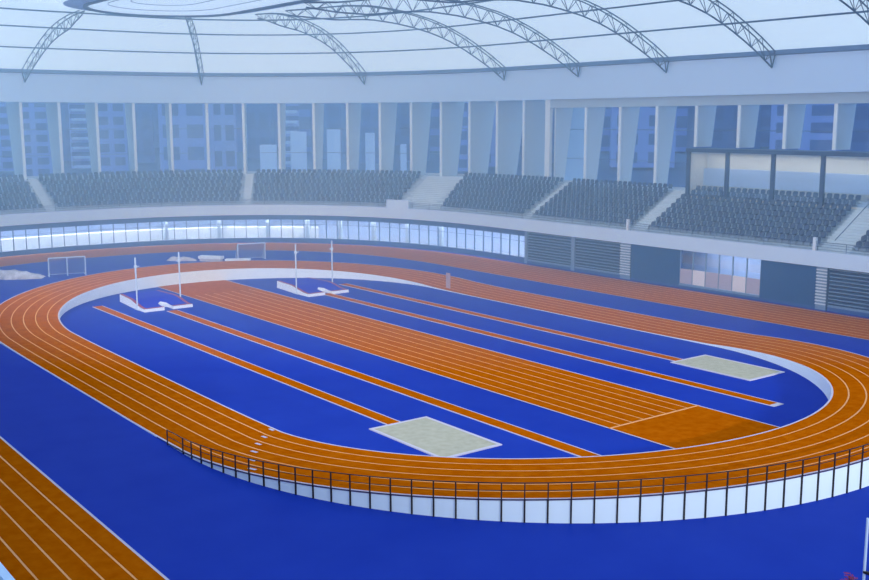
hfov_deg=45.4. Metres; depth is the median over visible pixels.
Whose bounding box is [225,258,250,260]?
mat
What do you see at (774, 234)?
seat
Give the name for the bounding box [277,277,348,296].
mat
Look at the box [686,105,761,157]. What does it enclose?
tower block
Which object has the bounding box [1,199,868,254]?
railing
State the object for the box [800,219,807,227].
seat
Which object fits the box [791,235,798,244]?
seat
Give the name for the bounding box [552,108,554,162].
tower block
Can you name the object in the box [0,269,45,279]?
net
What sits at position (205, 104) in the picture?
column
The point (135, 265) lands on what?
upright
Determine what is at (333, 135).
tower block
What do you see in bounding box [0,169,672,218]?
stadium seats
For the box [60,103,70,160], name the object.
tower block
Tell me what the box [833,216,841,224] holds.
seat
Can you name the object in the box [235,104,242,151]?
tower block
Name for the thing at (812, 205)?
seat
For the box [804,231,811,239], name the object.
seat
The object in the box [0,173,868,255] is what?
grandstand
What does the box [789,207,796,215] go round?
seat
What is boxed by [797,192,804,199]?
seat
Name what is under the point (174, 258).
net
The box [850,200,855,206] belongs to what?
seat
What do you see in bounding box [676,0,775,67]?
roof truss
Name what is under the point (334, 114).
tower block
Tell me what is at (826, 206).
seat
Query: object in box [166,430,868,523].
guard rail
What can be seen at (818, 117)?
tower block
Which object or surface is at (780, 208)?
seat
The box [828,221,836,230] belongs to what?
seat
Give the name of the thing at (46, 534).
track
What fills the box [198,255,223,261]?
mat
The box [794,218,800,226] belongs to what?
seat
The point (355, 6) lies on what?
roof truss
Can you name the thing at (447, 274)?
board
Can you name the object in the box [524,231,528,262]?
pilaster
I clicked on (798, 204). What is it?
seat
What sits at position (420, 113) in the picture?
column
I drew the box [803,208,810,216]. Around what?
seat
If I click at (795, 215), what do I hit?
seat
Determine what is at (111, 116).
tower block
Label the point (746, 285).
glazed doors
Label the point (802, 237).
seat
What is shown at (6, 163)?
tower block
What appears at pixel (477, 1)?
roof truss
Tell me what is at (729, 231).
seat
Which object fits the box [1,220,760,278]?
windows
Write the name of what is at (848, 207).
seat
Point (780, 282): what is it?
wall panel
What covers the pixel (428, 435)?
pit
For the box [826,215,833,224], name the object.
seat
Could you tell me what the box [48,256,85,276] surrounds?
cage
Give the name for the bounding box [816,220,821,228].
seat
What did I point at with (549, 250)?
panel
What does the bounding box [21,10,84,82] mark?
roof truss
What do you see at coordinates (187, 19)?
roof truss
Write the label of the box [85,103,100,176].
column
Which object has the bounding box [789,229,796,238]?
seat
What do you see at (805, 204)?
seat
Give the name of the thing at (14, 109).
column
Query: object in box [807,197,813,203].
seat
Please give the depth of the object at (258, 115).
502.55 m
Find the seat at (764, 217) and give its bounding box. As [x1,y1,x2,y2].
[759,215,766,221]
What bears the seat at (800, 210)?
on the grandstand
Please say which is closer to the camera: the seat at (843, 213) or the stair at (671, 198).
the seat at (843, 213)
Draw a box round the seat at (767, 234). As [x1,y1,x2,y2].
[764,233,771,240]
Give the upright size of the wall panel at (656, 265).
4.150 m
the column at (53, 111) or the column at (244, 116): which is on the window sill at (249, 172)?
the column at (244, 116)
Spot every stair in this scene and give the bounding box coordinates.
[27,178,54,211]
[242,174,253,204]
[407,176,466,209]
[524,183,567,218]
[631,190,684,231]
[819,202,868,253]
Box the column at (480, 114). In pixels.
[468,101,495,177]
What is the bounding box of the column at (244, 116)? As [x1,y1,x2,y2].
[242,103,247,173]
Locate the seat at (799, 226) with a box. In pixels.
[797,224,802,232]
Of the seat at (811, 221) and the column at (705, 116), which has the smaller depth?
the seat at (811, 221)
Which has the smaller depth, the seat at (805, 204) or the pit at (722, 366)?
the pit at (722, 366)
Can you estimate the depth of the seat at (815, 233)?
102.23 m
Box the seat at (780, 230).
[778,228,783,236]
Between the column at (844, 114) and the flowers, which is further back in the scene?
the column at (844, 114)
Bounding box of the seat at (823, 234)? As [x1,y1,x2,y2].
[820,232,825,241]
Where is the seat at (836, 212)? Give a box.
[833,210,838,218]
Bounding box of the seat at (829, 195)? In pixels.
[827,193,831,201]
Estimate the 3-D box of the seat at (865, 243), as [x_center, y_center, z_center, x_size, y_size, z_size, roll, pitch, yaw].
[40.321,-3.990,97.166,0.590,0.920,0.580,-7,12,-37]
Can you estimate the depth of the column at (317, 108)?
163.99 m
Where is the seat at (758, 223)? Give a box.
[754,220,761,226]
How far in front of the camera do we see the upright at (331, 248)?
112.76 m
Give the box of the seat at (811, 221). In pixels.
[807,219,814,228]
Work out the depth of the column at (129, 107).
158.91 m
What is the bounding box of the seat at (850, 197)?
[846,194,853,203]
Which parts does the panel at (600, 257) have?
sill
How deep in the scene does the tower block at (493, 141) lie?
411.67 m
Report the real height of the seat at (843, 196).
0.920 m
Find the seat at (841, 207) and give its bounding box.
[836,205,843,213]
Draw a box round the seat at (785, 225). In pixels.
[781,223,788,231]
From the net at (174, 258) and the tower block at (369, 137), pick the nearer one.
the net at (174, 258)
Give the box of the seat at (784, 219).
[781,217,786,223]
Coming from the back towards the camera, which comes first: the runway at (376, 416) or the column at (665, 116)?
the column at (665, 116)
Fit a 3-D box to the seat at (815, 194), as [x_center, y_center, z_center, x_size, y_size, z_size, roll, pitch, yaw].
[39.601,-9.688,108.272,0.590,0.920,0.580,-7,12,-37]
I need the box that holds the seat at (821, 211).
[819,209,824,217]
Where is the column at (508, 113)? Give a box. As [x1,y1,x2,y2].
[495,101,522,178]
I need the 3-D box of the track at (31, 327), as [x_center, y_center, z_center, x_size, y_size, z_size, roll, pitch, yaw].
[-4.585,3.376,86.787,51.470,1.452,88.469,-7,12,-37]
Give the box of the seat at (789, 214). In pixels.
[784,212,791,218]
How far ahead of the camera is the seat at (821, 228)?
102.65 m
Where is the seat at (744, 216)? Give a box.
[740,214,746,222]
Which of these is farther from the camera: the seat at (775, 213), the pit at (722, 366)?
the seat at (775, 213)
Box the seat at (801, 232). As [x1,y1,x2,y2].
[799,230,804,238]
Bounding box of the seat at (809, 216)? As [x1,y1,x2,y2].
[805,214,812,222]
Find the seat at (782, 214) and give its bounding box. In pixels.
[777,211,784,218]
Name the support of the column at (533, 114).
attached to the window
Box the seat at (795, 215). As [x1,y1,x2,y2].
[791,212,798,221]
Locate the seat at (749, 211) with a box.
[745,209,751,217]
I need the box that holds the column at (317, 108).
[312,103,323,173]
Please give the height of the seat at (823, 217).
0.920 m
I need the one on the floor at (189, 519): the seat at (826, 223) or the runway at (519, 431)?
the runway at (519, 431)
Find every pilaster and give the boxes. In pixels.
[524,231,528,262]
[571,237,575,270]
[619,243,630,279]
[814,267,829,309]
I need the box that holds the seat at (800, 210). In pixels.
[796,207,803,216]
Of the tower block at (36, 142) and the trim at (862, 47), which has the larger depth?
the tower block at (36, 142)
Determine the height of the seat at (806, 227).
0.920 m
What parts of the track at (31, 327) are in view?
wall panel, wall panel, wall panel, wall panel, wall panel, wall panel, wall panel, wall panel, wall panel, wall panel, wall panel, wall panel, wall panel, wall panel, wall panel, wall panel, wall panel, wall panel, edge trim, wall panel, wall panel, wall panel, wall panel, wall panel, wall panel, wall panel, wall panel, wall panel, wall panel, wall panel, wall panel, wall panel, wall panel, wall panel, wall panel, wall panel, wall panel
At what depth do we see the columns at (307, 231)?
154.07 m
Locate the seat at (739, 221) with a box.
[735,219,741,226]
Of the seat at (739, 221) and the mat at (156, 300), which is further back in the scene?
the seat at (739, 221)
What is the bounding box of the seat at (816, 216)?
[813,214,819,222]
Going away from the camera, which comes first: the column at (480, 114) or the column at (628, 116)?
the column at (628, 116)
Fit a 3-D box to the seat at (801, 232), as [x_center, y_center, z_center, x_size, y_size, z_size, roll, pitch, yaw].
[36.445,-5.492,103.452,0.590,0.920,0.580,-7,12,-37]
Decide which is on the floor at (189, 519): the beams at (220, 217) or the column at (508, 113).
the beams at (220, 217)
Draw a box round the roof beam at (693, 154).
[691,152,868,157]
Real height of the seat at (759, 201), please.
0.920 m
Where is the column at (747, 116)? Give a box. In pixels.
[736,105,759,147]
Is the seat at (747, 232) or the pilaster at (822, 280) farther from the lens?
the seat at (747, 232)
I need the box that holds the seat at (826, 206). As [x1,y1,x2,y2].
[822,204,829,212]
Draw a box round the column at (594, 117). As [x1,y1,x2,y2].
[583,107,605,184]
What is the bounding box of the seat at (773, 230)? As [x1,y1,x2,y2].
[769,227,776,236]
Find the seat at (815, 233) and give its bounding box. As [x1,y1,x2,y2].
[811,231,818,236]
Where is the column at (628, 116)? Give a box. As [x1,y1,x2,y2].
[617,107,639,186]
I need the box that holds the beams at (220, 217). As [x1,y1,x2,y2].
[0,215,524,262]
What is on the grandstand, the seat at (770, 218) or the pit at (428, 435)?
the seat at (770, 218)
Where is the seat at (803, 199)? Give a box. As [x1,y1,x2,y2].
[799,197,806,205]
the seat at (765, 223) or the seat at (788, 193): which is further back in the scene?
the seat at (788, 193)
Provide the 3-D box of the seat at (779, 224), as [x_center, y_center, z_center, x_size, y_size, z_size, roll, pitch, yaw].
[35.162,-6.454,106.383,0.590,0.920,0.580,-7,12,-37]
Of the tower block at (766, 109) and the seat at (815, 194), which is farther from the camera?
the tower block at (766, 109)
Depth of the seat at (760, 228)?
107.26 m
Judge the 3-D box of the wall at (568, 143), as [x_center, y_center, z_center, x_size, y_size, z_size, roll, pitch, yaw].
[18.415,-20.215,140.942,5.800,10.980,0.200,-7,12,-37]
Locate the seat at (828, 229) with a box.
[823,226,830,235]
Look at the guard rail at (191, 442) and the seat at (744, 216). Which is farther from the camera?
the seat at (744, 216)
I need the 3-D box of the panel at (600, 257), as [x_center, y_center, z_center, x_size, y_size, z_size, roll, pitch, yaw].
[19.339,-3.917,122.880,0.382,4.150,7.400,-7,12,-37]
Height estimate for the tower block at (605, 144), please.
84.600 m
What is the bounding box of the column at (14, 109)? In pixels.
[6,102,26,179]
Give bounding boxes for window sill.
[0,171,542,180]
[564,180,684,189]
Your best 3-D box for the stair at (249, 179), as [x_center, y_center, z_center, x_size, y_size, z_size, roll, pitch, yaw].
[-28.572,-15.379,159.531,5.063,4.590,6.975,-7,12,-37]
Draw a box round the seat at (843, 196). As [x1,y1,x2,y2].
[841,194,846,202]
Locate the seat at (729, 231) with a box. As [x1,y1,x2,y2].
[725,229,731,237]
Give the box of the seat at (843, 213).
[838,211,846,219]
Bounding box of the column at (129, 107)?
[124,103,137,175]
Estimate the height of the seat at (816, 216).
0.920 m
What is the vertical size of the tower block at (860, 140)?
97.600 m
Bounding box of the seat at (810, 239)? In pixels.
[806,237,812,245]
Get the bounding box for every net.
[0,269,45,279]
[167,256,196,260]
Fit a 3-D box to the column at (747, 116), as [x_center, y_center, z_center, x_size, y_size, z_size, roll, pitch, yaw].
[35.194,-18.379,116.620,3.497,4.750,0.400,-7,12,-37]
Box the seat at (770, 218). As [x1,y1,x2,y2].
[766,216,772,224]
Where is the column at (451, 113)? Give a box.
[440,102,464,175]
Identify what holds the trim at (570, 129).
attached to the window
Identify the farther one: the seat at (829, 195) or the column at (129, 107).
the column at (129, 107)
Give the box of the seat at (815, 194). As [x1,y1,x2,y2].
[812,192,817,200]
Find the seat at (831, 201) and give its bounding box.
[827,199,834,207]
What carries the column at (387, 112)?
on the window sill at (249, 172)
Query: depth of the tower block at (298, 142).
244.62 m
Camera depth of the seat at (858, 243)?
97.84 m
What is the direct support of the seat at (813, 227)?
on the grandstand
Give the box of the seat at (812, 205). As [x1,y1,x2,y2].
[808,203,815,211]
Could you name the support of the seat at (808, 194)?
on the grandstand
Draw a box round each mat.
[120,290,192,311]
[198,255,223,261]
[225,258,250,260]
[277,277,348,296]
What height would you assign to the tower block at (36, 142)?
64.600 m
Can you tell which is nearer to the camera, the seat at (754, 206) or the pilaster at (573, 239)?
the seat at (754, 206)
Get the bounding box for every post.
[626,219,629,229]
[812,237,817,250]
[862,518,868,579]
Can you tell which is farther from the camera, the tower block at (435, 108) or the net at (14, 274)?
the tower block at (435, 108)
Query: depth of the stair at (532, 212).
134.99 m
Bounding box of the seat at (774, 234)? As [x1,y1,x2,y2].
[770,233,777,242]
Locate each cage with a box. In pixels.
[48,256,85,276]
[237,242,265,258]
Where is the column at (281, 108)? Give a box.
[277,103,285,173]
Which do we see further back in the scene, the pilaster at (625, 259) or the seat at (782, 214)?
the pilaster at (625, 259)
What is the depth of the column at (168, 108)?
160.62 m
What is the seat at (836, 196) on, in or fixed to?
on the grandstand
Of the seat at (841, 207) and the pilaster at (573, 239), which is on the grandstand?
the seat at (841, 207)
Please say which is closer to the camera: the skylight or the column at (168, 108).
the skylight
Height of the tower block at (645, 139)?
97.600 m
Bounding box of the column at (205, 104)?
[204,103,209,173]
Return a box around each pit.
[369,416,501,456]
[670,355,784,380]
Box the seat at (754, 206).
[750,204,756,212]
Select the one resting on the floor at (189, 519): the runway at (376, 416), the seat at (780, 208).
the runway at (376, 416)
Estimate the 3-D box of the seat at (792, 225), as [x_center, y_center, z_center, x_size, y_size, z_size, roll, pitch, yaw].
[36.133,-6.251,105.127,0.590,0.920,0.580,-7,12,-37]
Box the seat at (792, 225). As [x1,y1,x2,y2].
[788,223,795,232]
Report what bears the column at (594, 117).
on the window sill at (680, 188)
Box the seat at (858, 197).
[853,195,860,203]
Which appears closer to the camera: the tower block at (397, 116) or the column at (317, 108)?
the column at (317, 108)
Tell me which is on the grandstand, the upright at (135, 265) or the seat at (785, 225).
the seat at (785, 225)
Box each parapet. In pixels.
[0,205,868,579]
[0,226,318,251]
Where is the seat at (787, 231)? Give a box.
[782,229,789,237]
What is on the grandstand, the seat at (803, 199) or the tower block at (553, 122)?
the seat at (803, 199)
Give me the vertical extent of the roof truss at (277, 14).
8.376 m
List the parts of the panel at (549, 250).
sill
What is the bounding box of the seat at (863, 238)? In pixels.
[861,236,866,245]
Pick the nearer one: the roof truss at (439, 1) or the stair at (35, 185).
the roof truss at (439, 1)
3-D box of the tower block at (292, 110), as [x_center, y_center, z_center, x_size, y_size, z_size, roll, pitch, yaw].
[-48.890,-73.250,348.946,7.899,68.600,7.909,-7,12,-37]
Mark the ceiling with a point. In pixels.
(846, 29)
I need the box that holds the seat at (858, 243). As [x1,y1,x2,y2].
[853,241,861,250]
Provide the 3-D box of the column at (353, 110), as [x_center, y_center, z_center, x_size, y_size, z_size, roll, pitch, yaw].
[-12.645,-23.898,163.934,5.077,10.980,3.889,-7,12,-37]
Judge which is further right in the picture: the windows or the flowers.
the flowers
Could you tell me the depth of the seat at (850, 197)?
105.19 m
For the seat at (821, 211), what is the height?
0.920 m
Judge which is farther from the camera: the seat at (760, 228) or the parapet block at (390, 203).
the parapet block at (390, 203)
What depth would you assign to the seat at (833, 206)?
104.97 m
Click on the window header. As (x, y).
(841, 97)
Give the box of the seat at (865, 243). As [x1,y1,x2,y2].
[861,242,868,250]
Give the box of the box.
[685,148,868,208]
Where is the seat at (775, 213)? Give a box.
[771,211,777,219]
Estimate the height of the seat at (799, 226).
0.920 m
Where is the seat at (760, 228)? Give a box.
[758,226,762,233]
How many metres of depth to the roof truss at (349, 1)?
120.74 m
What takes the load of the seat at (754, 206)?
on the grandstand
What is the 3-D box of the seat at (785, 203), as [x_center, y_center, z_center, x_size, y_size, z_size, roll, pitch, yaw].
[36.827,-8.880,109.317,0.590,0.920,0.580,-7,12,-37]
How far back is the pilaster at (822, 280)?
99.49 m
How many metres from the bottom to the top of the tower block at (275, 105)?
75.600 m
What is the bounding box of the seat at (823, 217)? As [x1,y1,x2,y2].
[819,215,826,223]
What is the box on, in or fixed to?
on the grandstand
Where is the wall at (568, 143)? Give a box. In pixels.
[554,108,584,181]
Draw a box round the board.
[446,273,449,287]
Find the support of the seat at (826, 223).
on the grandstand
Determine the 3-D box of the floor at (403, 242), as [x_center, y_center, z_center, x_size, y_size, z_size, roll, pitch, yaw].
[10.286,7.167,67.721,92.400,0.001,211.000,-7,12,-37]
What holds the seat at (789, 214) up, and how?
on the grandstand
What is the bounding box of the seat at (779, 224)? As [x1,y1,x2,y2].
[775,222,781,230]
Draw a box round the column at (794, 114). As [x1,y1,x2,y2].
[782,104,805,148]
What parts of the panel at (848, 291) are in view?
sill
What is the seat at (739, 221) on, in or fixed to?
on the grandstand
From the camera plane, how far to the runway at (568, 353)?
80.16 m
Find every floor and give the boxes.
[0,146,768,186]
[0,242,868,579]
[403,242,755,294]
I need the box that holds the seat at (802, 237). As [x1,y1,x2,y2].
[800,236,806,245]
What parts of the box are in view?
post, post, post, wall panel, post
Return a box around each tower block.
[0,103,13,170]
[22,103,52,175]
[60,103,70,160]
[68,103,90,168]
[98,103,128,173]
[127,104,158,147]
[158,104,214,171]
[213,104,236,171]
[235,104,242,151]
[260,145,276,170]
[274,104,277,146]
[285,104,298,170]
[290,132,306,170]
[299,104,345,151]
[311,104,345,159]
[327,129,340,170]
[359,103,378,163]
[365,133,374,171]
[395,103,398,145]
[399,103,429,160]
[400,144,406,171]
[430,103,439,150]
[458,102,467,170]
[489,105,495,166]
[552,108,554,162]
[601,107,610,150]
[609,107,675,167]
[675,106,687,151]
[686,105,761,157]
[760,105,770,146]
[769,104,838,150]
[841,103,868,151]
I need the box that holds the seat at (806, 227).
[802,225,809,233]
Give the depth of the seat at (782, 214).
107.89 m
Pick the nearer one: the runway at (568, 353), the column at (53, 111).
the runway at (568, 353)
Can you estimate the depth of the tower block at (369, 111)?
440.04 m
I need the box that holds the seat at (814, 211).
[810,208,817,217]
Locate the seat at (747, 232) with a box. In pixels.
[744,231,751,239]
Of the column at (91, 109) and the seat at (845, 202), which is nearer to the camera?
the seat at (845, 202)
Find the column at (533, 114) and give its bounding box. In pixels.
[522,100,553,180]
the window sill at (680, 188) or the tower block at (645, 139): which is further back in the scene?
the tower block at (645, 139)
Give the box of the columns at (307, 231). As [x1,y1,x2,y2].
[164,220,443,245]
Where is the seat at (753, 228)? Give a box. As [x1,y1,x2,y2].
[749,226,756,234]
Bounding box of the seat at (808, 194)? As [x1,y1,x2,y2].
[804,192,811,200]
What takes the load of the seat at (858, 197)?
on the grandstand
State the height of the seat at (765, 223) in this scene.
0.920 m
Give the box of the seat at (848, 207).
[843,205,850,214]
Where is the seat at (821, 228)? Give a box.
[818,226,823,234]
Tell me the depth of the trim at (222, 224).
148.55 m
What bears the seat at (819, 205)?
on the grandstand
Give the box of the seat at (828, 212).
[824,209,831,218]
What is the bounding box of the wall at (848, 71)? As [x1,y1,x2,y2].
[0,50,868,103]
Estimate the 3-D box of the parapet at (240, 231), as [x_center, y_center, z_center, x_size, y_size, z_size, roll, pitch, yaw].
[-45.729,-4.523,132.994,74.671,2.150,31.419,-7,12,-37]
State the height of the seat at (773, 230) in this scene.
0.920 m
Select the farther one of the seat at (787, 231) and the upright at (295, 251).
the upright at (295, 251)
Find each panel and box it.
[527,232,570,269]
[574,237,620,277]
[630,244,681,286]
[759,260,816,308]
[827,268,868,316]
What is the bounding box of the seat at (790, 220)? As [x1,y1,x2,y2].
[786,218,793,226]
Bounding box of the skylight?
[63,0,319,17]
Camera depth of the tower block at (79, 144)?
400.37 m
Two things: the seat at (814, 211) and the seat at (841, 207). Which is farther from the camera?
the seat at (814, 211)
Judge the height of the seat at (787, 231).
0.920 m
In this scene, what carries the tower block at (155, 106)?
on the floor at (677, 175)
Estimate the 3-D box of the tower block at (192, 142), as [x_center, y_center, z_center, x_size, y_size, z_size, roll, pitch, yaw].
[-68.815,-54.012,287.055,16.204,50.600,15.368,-7,12,-37]
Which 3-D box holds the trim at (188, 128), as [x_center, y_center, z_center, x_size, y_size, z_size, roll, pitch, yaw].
[-41.441,-18.306,132.208,110.280,3.923,58.434,-7,12,-37]
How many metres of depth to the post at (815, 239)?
99.49 m
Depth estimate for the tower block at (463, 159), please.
373.41 m
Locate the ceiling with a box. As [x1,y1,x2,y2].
[0,0,868,72]
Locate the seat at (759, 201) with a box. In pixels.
[757,199,761,207]
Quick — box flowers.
[840,572,857,579]
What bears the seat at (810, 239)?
on the grandstand
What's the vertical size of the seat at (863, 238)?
0.920 m
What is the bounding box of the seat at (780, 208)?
[776,206,782,214]
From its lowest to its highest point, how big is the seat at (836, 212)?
0.920 m
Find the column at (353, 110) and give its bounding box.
[346,103,360,173]
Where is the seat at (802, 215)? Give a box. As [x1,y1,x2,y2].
[800,213,805,221]
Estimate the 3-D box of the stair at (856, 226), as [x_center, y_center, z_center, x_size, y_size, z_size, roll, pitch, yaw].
[41.163,-6.585,101.093,7.524,5.746,3.200,-7,12,-37]
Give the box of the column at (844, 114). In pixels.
[832,103,856,149]
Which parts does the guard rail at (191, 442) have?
post, post, post, post, post, post, post, post, post, post, post, post, post, post, post, post, post, rail, handrail, post, post, post, post, post, post, post, post, post, post, post, post, post, post, post, post, post, post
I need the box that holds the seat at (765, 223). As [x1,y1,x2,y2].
[763,221,767,229]
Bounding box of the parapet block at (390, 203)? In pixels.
[386,199,409,208]
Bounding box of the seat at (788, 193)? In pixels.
[784,191,790,199]
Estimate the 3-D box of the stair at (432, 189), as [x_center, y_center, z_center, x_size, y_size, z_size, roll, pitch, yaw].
[-0.138,-14.043,150.984,9.149,4.590,8.962,-7,12,-37]
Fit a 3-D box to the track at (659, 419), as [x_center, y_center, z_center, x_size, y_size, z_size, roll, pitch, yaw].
[-4.359,4.023,87.111,8.250,0.010,76.197,-7,12,-37]
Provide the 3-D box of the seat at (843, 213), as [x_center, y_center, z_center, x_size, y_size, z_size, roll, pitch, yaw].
[40.536,-7.412,103.247,0.590,0.920,0.580,-7,12,-37]
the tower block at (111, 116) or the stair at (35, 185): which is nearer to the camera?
the stair at (35, 185)
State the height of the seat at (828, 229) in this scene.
0.920 m
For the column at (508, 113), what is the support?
attached to the window
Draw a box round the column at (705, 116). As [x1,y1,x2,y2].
[694,106,716,146]
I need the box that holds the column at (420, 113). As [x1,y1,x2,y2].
[410,102,431,175]
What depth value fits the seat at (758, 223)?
108.27 m
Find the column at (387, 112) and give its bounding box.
[378,103,396,174]
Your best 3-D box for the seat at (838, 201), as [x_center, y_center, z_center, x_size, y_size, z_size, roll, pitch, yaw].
[40.883,-8.727,105.341,0.590,0.920,0.580,-7,12,-37]
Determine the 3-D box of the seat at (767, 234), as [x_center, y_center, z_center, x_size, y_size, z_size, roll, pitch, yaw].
[33.845,-5.342,105.543,0.590,0.920,0.580,-7,12,-37]
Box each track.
[0,243,868,579]
[0,260,868,522]
[159,280,778,448]
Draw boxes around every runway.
[93,306,400,424]
[167,310,601,456]
[325,293,782,406]
[339,283,681,360]
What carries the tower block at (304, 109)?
on the floor at (677, 175)
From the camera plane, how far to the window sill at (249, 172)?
161.82 m
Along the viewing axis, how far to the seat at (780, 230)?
105.39 m
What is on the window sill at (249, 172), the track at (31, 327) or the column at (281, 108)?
the column at (281, 108)
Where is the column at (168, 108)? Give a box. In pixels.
[164,103,173,173]
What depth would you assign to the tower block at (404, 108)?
469.45 m
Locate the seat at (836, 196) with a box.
[832,194,838,202]
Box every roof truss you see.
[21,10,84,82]
[185,18,203,84]
[255,13,365,84]
[285,5,505,80]
[304,0,580,76]
[418,0,668,72]
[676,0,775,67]
[839,0,868,24]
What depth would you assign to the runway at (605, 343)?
92.33 m
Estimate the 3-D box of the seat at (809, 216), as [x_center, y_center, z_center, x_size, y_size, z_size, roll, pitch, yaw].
[37.936,-7.262,105.338,0.590,0.920,0.580,-7,12,-37]
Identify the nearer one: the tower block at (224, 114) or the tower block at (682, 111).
the tower block at (224, 114)
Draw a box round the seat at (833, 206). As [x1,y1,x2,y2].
[829,204,836,213]
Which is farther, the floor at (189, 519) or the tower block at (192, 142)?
the tower block at (192, 142)
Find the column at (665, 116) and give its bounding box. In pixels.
[653,106,676,188]
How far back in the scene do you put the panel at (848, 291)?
97.47 m
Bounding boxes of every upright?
[134,257,138,310]
[176,252,180,296]
[293,244,298,294]
[329,241,332,281]
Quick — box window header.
[544,92,868,181]
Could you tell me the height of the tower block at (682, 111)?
66.600 m
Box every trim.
[0,44,868,76]
[0,128,552,156]
[0,220,524,256]
[570,129,868,162]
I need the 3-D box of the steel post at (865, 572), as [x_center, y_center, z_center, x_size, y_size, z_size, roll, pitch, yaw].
[16.824,10.217,40.329,0.120,2.800,0.301,-7,12,-37]
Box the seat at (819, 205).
[815,203,822,212]
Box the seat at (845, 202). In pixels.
[841,200,848,208]
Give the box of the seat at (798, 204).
[794,202,801,210]
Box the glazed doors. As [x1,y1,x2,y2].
[679,250,760,299]
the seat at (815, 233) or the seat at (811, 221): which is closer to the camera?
the seat at (815, 233)
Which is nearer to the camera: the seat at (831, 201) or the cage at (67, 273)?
the seat at (831, 201)
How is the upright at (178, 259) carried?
on the floor at (189, 519)
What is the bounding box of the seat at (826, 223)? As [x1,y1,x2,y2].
[821,221,828,229]
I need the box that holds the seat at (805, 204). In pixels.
[802,202,808,210]
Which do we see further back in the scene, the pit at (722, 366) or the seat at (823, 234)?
the seat at (823, 234)
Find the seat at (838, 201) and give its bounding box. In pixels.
[836,199,841,205]
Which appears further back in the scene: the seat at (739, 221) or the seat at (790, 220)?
the seat at (739, 221)
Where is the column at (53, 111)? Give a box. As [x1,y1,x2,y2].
[45,102,63,177]
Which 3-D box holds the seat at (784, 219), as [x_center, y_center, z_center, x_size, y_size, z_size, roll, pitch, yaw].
[35.821,-7.010,106.802,0.590,0.920,0.580,-7,12,-37]
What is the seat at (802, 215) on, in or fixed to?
on the grandstand
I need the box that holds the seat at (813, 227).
[809,225,816,234]
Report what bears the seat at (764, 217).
on the grandstand
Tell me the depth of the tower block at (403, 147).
247.57 m
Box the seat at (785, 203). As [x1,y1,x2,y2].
[781,201,787,209]
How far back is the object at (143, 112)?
454.12 m
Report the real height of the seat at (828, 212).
0.920 m
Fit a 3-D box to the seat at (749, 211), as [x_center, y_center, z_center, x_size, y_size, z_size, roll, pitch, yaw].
[33.568,-8.173,110.989,0.590,0.920,0.580,-7,12,-37]
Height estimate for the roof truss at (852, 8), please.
8.401 m

